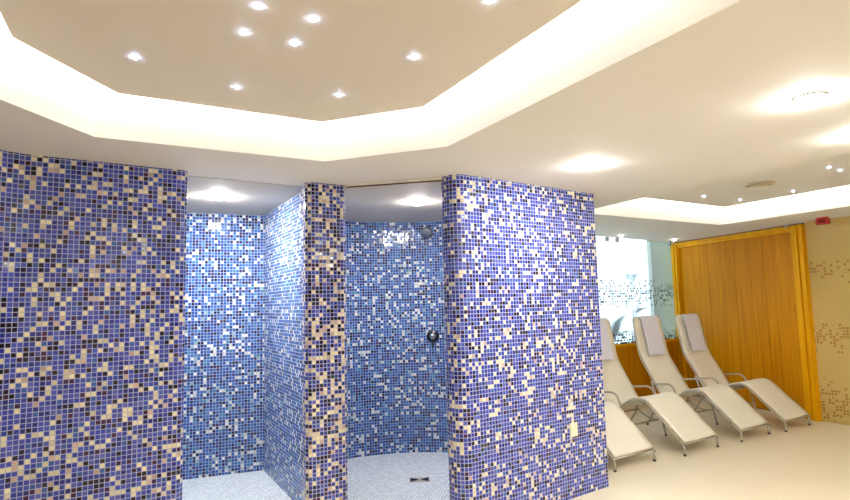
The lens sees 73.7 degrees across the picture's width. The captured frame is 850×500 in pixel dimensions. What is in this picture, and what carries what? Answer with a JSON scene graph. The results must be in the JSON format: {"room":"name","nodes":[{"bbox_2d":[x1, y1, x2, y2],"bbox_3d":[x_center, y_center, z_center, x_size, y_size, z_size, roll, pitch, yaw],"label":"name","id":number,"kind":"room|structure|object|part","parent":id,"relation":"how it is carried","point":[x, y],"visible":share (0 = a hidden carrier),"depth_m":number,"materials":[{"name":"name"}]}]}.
{"room":"spa","nodes":[
{"label":"spa","id":0,"kind":"room"},
{"bbox_2d":[0,150,187,499],"bbox_3d":[-2.266,0.541,2.030,0.749,2.315,3.356,-3,-6,16],"label":"wall","id":1,"kind":"structure","parent":0,"point":[93,253],"depth_m":3.18,"materials":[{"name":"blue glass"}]},
{"bbox_2d":[183,213,264,479],"bbox_3d":[-2.614,0.781,4.465,1.343,2.315,2.708,-4,-6,28],"label":"wall","id":2,"kind":"structure","parent":0,"point":[223,424],"depth_m":5.06,"materials":[{"name":"blue tile"}]},
{"bbox_2d":[264,193,301,499],"bbox_3d":[-0.910,0.771,4.782,0.592,2.315,1.545,2,-6,-29],"label":"wall","id":3,"kind":"structure","parent":0,"point":[282,225],"depth_m":4.60,"materials":[{"name":"blue tile"}]},
{"bbox_2d":[187,176,441,221],"bbox_3d":[-1.211,-0.394,4.527,3.943,0.029,2.632,3,-7,-37],"label":"ceiling","id":4,"kind":"structure","parent":0,"point":[385,203],"depth_m":4.51,"materials":[{"name":"white paint"}]},
{"bbox_2d":[211,195,226,199],"bbox_3d":[-1.586,-0.399,4.364,0.123,0.026,0.123,-1,-5,0],"label":"recessed light","id":5,"kind":"object","parent":4,"relation":"in","point":[216,197],"visible":1,"depth_m":4.33,"materials":[{"name":"white"}]},
{"bbox_2d":[411,201,424,204],"bbox_3d":[-0.057,-0.381,4.654,0.123,0.026,0.123,-1,-5,0],"label":"recessed light","id":6,"kind":"object","parent":4,"relation":"in","point":[412,202],"visible":1,"depth_m":4.62,"materials":[{"name":"white"}]},
{"bbox_2d":[345,221,447,458],"bbox_3d":[-0.191,0.835,5.630,1.617,2.315,0.400,-1,-5,-3],"label":"wall","id":7,"kind":"structure","parent":0,"point":[397,387],"depth_m":5.62,"materials":[{"name":"blue tile"}]},
{"bbox_2d":[421,226,432,236],"bbox_3d":[0.021,-0.190,5.683,0.120,0.125,0.157,-2,-5,7],"label":"shower fixture","id":8,"kind":"object","parent":7,"relation":"attached to","point":[427,232],"visible":1,"depth_m":5.65,"materials":[{"name":"silver metal"}]},
{"bbox_3d":[0.018,-0.164,5.651,0.100,0.059,0.082,-2,-5,7],"label":"nozzle plate","id":9,"kind":"part","parent":8,"relation":"part of","materials":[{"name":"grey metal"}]},
{"bbox_2d":[427,330,438,347],"bbox_3d":[0.076,0.881,5.624,0.128,0.180,0.065,-2,-5,8],"label":"shower mixer","id":10,"kind":"object","parent":7,"relation":"attached to","point":[432,335],"visible":1,"depth_m":5.64,"materials":[{"name":"silver metal"}]},
{"bbox_3d":[0.075,0.855,5.622,0.060,0.060,0.050,-2,-5,8],"label":"knob","id":11,"kind":"part","parent":10,"relation":"part of","materials":[{"name":"silver metal"}]},
{"bbox_2d":[0,0,849,241],"bbox_3d":[2.020,-0.596,3.367,12.467,0.001,11.000,-1,-5,0],"label":"ceiling","id":12,"kind":"structure","parent":0,"point":[710,101],"depth_m":2.94,"materials":[{"name":"white paint"}]},
{"bbox_2d":[0,0,740,160],"bbox_3d":[-0.275,-0.864,1.570,2.211,0.300,3.576,2,-6,-28],"label":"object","id":13,"kind":"structure","parent":12,"relation":"attached to","point":[591,36],"depth_m":2.76,"materials":[{"name":"white paint"}]},
{"bbox_2d":[0,0,581,121],"bbox_3d":[-0.279,-0.950,1.583,1.830,0.126,3.182,2,-6,-28],"label":"ceiling panel","id":14,"kind":"object","parent":13,"relation":"attached to","point":[197,52],"visible":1,"depth_m":2.25,"materials":[{"name":"white paint"}]},
{"bbox_2d":[580,163,599,169],"bbox_3d":[1.062,-0.534,3.647,0.123,0.026,0.123,-1,-5,0],"label":"recessed light","id":15,"kind":"object","parent":12,"relation":"in","point":[588,166],"visible":1,"depth_m":3.61,"materials":[{"name":"white"}]},
{"bbox_2d":[594,185,849,224],"bbox_3d":[3.579,-0.704,4.205,2.395,0.300,4.759,1,-6,-27],"label":"cove","id":16,"kind":"structure","parent":12,"relation":"attached to","point":[837,197],"depth_m":6.23,"materials":[{"name":"white paint"}]},
{"bbox_2d":[645,152,849,206],"bbox_3d":[3.577,-0.791,4.213,2.015,0.126,4.353,1,-6,-27],"label":"ceiling panel","id":17,"kind":"object","parent":16,"relation":"attached to","point":[814,175],"visible":0.5,"depth_m":5.35,"materials":[{"name":"white paint"}]},
{"bbox_2d":[743,181,774,187],"bbox_3d":[3.111,-0.602,5.279,0.260,0.026,0.260,-1,-5,0],"label":"ceiling vent","id":18,"kind":"object","parent":17,"relation":"attached to","point":[760,184],"visible":1,"depth_m":5.23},
{"bbox_2d":[792,91,828,104],"bbox_3d":[1.691,-0.659,2.489,0.134,0.026,0.134,-1,-5,0],"label":"recessed light","id":19,"kind":"object","parent":12,"relation":"in","point":[812,97],"visible":1,"depth_m":2.46,"materials":[{"name":"white"}]},
{"bbox_2d":[182,395,849,499],"bbox_3d":[2.076,1.775,3.240,13.067,0.124,11.797,-1,-5,0],"label":"floor","id":20,"kind":"structure","parent":0,"point":[805,461],"depth_m":4.82,"materials":[{"name":"beige tile"}]},
{"bbox_2d":[301,182,347,499],"bbox_3d":[-0.706,0.688,3.964,0.306,2.315,0.211,-1,-5,-7],"label":"wall pier","id":21,"kind":"object","parent":20,"relation":"on","point":[324,376],"visible":0.97,"depth_m":3.90,"materials":[{"name":"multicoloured tile"}]},
{"bbox_2d":[409,477,429,482],"bbox_3d":[-0.045,1.897,4.683,0.170,0.006,0.120,-1,-5,-2],"label":"floor drain","id":22,"kind":"object","parent":20,"relation":"on","point":[416,479],"visible":1,"depth_m":4.67,"materials":[{"name":"metal"}]},
{"bbox_2d":[604,401,655,471],"bbox_3d":[1.488,1.322,5.502,0.617,1.243,1.245,2,-6,-33],"label":"sun lounger","id":23,"kind":"object","parent":20,"relation":"on","point":[624,439],"visible":0.15,"depth_m":5.08,"materials":[{"name":"beige fabric"}]},
{"bbox_2d":[604,339,678,399],"bbox_3d":[2.281,1.696,7.476,3.889,0.835,0.100,3,-7,-37],"label":"dado","id":24,"kind":"object","parent":20,"relation":"on","point":[628,356],"visible":0.12,"depth_m":7.96,"materials":[{"name":"brown wood"}]},
{"bbox_2d":[596,237,675,344],"bbox_3d":[2.285,0.549,7.595,3.952,1.490,0.042,3,-7,-37],"label":"window","id":25,"kind":"structure","parent":24,"relation":"on","point":[635,279],"depth_m":8.14,"materials":[{"name":"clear glass"}]},
{"bbox_3d":[2.268,1.295,7.512,3.882,0.030,0.100,3,-7,-37],"label":"cap rail","id":26,"kind":"part","parent":24,"relation":"part of","materials":[{"name":"brown wood"}]},
{"bbox_2d":[600,318,718,456],"bbox_3d":[2.274,1.344,5.931,0.617,1.243,1.245,2,-6,-33],"label":"sun lounger","id":27,"kind":"object","parent":20,"relation":"on","point":[673,410],"visible":0.71,"depth_m":5.79,"materials":[{"name":"beige metal"}]},
{"bbox_2d":[600,318,613,359],"bbox_3d":[1.980,1.006,6.407,0.300,0.465,0.117,2,-6,-33],"label":"cushion","id":28,"kind":"object","parent":27,"relation":"on","point":[607,353],"depth_m":6.43,"materials":[{"name":"grey fabric"}]},
{"bbox_3d":[1.919,1.552,5.928,0.030,0.172,0.356,2,-6,-30],"label":"armrest","id":29,"kind":"part","parent":27,"relation":"part of","materials":[{"name":"beige metal"}]},
{"bbox_3d":[2.322,1.752,6.372,0.024,0.494,0.168,2,-6,-33],"label":"leg","id":30,"kind":"part","parent":27,"relation":"part of","materials":[{"name":"beige metal"}]},
{"bbox_3d":[2.064,1.292,5.810,0.069,1.140,1.229,2,-6,-33],"label":"rail","id":31,"kind":"part","parent":27,"relation":"part of","materials":[{"name":"beige metal"}]},
{"bbox_3d":[2.412,1.571,6.246,0.030,0.172,0.356,3,-7,-36],"label":"armrest","id":32,"kind":"part","parent":27,"relation":"part of","materials":[{"name":"beige metal"}]},
{"bbox_2d":[632,315,769,441],"bbox_3d":[3.054,1.369,6.393,0.617,1.243,1.245,2,-6,-33],"label":"sun lounger","id":33,"kind":"object","parent":20,"relation":"on","point":[649,335],"visible":0.87,"depth_m":6.61,"materials":[{"name":"beige metal"}]},
{"bbox_3d":[2.611,1.759,6.518,0.024,0.494,0.168,2,-6,-33],"label":"leg","id":34,"kind":"part","parent":33,"relation":"part of","materials":[{"name":"beige metal"}]},
{"bbox_2d":[640,315,665,355],"bbox_3d":[2.760,1.031,6.869,0.300,0.465,0.117,2,-6,-33],"label":"cushion","id":35,"kind":"object","parent":33,"relation":"on","point":[652,342],"depth_m":6.85,"materials":[{"name":"grey fabric"}]},
{"bbox_3d":[2.698,1.578,6.390,0.030,0.172,0.356,2,-6,-30],"label":"armrest","id":36,"kind":"part","parent":33,"relation":"part of","materials":[{"name":"beige metal"}]},
{"bbox_3d":[3.192,1.596,6.708,0.030,0.172,0.356,3,-7,-36],"label":"armrest","id":37,"kind":"part","parent":33,"relation":"part of","materials":[{"name":"beige metal"}]},
{"bbox_3d":[3.310,1.819,6.518,0.020,0.335,0.092,2,-6,-31],"label":"leg","id":38,"kind":"part","parent":33,"relation":"part of","materials":[{"name":"beige metal"}]},
{"bbox_2d":[675,314,810,431],"bbox_3d":[3.735,1.389,6.764,0.617,1.243,1.245,2,-6,-33],"label":"sun lounger","id":39,"kind":"object","parent":20,"relation":"on","point":[693,343],"visible":0.74,"depth_m":6.97,"materials":[{"name":"beige metal"}]},
{"bbox_2d":[682,314,706,351],"bbox_3d":[3.440,1.050,7.240,0.300,0.465,0.117,2,-6,-33],"label":"cushion","id":40,"kind":"object","parent":39,"relation":"on","point":[692,332],"depth_m":7.21,"materials":[{"name":"grey fabric"}]},
{"bbox_3d":[3.292,1.778,6.889,0.024,0.494,0.168,2,-6,-33],"label":"leg","id":41,"kind":"part","parent":39,"relation":"part of","materials":[{"name":"beige metal"}]},
{"bbox_3d":[3.379,1.597,6.761,0.030,0.172,0.356,2,-6,-30],"label":"armrest","id":42,"kind":"part","parent":39,"relation":"part of","materials":[{"name":"beige metal"}]},
{"bbox_3d":[3.873,1.616,7.080,0.030,0.172,0.356,3,-7,-36],"label":"armrest","id":43,"kind":"part","parent":39,"relation":"part of","materials":[{"name":"beige metal"}]},
{"bbox_3d":[3.991,1.838,6.889,0.020,0.335,0.092,2,-6,-31],"label":"leg","id":44,"kind":"part","parent":39,"relation":"part of","materials":[{"name":"beige metal"}]},
{"bbox_2d":[670,222,821,421],"bbox_3d":[4.201,0.926,7.676,0.110,2.315,2.218,0,-6,-17],"label":"wooden door","id":45,"kind":"structure","parent":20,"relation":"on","point":[750,291],"depth_m":7.39,"materials":[{"name":"brown wood"}]},
{"bbox_3d":[3.855,1.043,8.661,0.020,2.285,0.035,0,-6,-17],"label":"moulding","id":46,"kind":"part","parent":45,"relation":"part of","materials":[{"name":"brown wood"}]},
{"bbox_3d":[3.872,1.037,8.601,0.025,2.285,0.035,0,-6,-17],"label":"moulding","id":47,"kind":"part","parent":45,"relation":"part of","materials":[{"name":"brown wood"}]},
{"bbox_3d":[4.013,1.021,8.338,0.020,2.240,0.544,0,-6,-17],"label":"panel","id":48,"kind":"part","parent":45,"relation":"part of","materials":[{"name":"brown wood"}]},
{"bbox_3d":[4.161,0.972,7.858,0.020,2.240,0.454,0,-6,-17],"label":"panel","id":49,"kind":"part","parent":45,"relation":"part of","materials":[{"name":"brown wood"}]},
{"bbox_3d":[4.135,-0.180,7.784,0.015,0.030,1.910,0,-6,-17],"label":"moulding","id":50,"kind":"part","parent":45,"relation":"part of","materials":[{"name":"brown wood"}]},
{"bbox_3d":[4.296,0.927,7.421,0.020,2.240,0.454,0,-6,-17],"label":"panel","id":51,"kind":"part","parent":45,"relation":"part of","materials":[{"name":"brown wood"}]},
{"bbox_3d":[4.428,0.883,6.993,0.020,2.240,0.434,0,-6,-17],"label":"panel","id":52,"kind":"part","parent":45,"relation":"part of","materials":[{"name":"brown wood"}]},
{"bbox_3d":[4.460,0.842,6.700,0.020,2.285,0.042,0,-6,-17],"label":"moulding","id":53,"kind":"part","parent":45,"relation":"part of","materials":[{"name":"brown wood"}]},
{"bbox_3d":[4.480,0.834,6.628,0.025,2.285,0.042,0,-6,-17],"label":"moulding","id":54,"kind":"part","parent":45,"relation":"part of","materials":[{"name":"brown wood"}]},
{"bbox_2d":[441,174,608,499],"bbox_3d":[0.416,0.727,4.651,1.461,2.315,1.360,3,-7,-36],"label":"wall","id":55,"kind":"structure","parent":0,"point":[523,346],"depth_m":4.01,"materials":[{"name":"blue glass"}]},
{"bbox_2d":[347,177,441,185],"bbox_3d":[-0.220,-0.476,3.958,0.690,0.020,0.005,-3,-6,13],"label":"trim","id":56,"kind":"structure","parent":55,"relation":"attached to","point":[432,178],"depth_m":3.95,"materials":[{"name":"white paint"}]},
{"bbox_2d":[570,422,577,436],"bbox_3d":[1.113,1.342,4.235,0.080,0.100,0.013,3,-7,-36],"label":"wall plate","id":57,"kind":"object","parent":55,"relation":"attached to","point":[573,426],"visible":1,"depth_m":4.23,"materials":[{"name":"beige plastic"}]},
{"bbox_3d":[6.485,0.310,3.629,3.838,2.665,6.159,-1,-5,0],"label":"glass wall","id":58,"kind":"structure","parent":0,"visible":0},
{"bbox_2d":[805,216,849,424],"bbox_3d":[6.360,0.492,3.662,0.012,2.315,6.990,2,-6,-31],"label":"wall","id":59,"kind":"structure","parent":58,"relation":"in","point":[828,245],"depth_m":6.46,"materials":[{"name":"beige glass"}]},
{"bbox_2d":[815,216,830,224],"bbox_3d":[4.466,-0.327,6.366,0.066,0.082,0.130,2,-6,-32],"label":"fire alarm","id":60,"kind":"object","parent":59,"relation":"attached to","point":[820,220],"visible":1,"depth_m":6.34,"materials":[{"name":"red plastic"}]}
]}

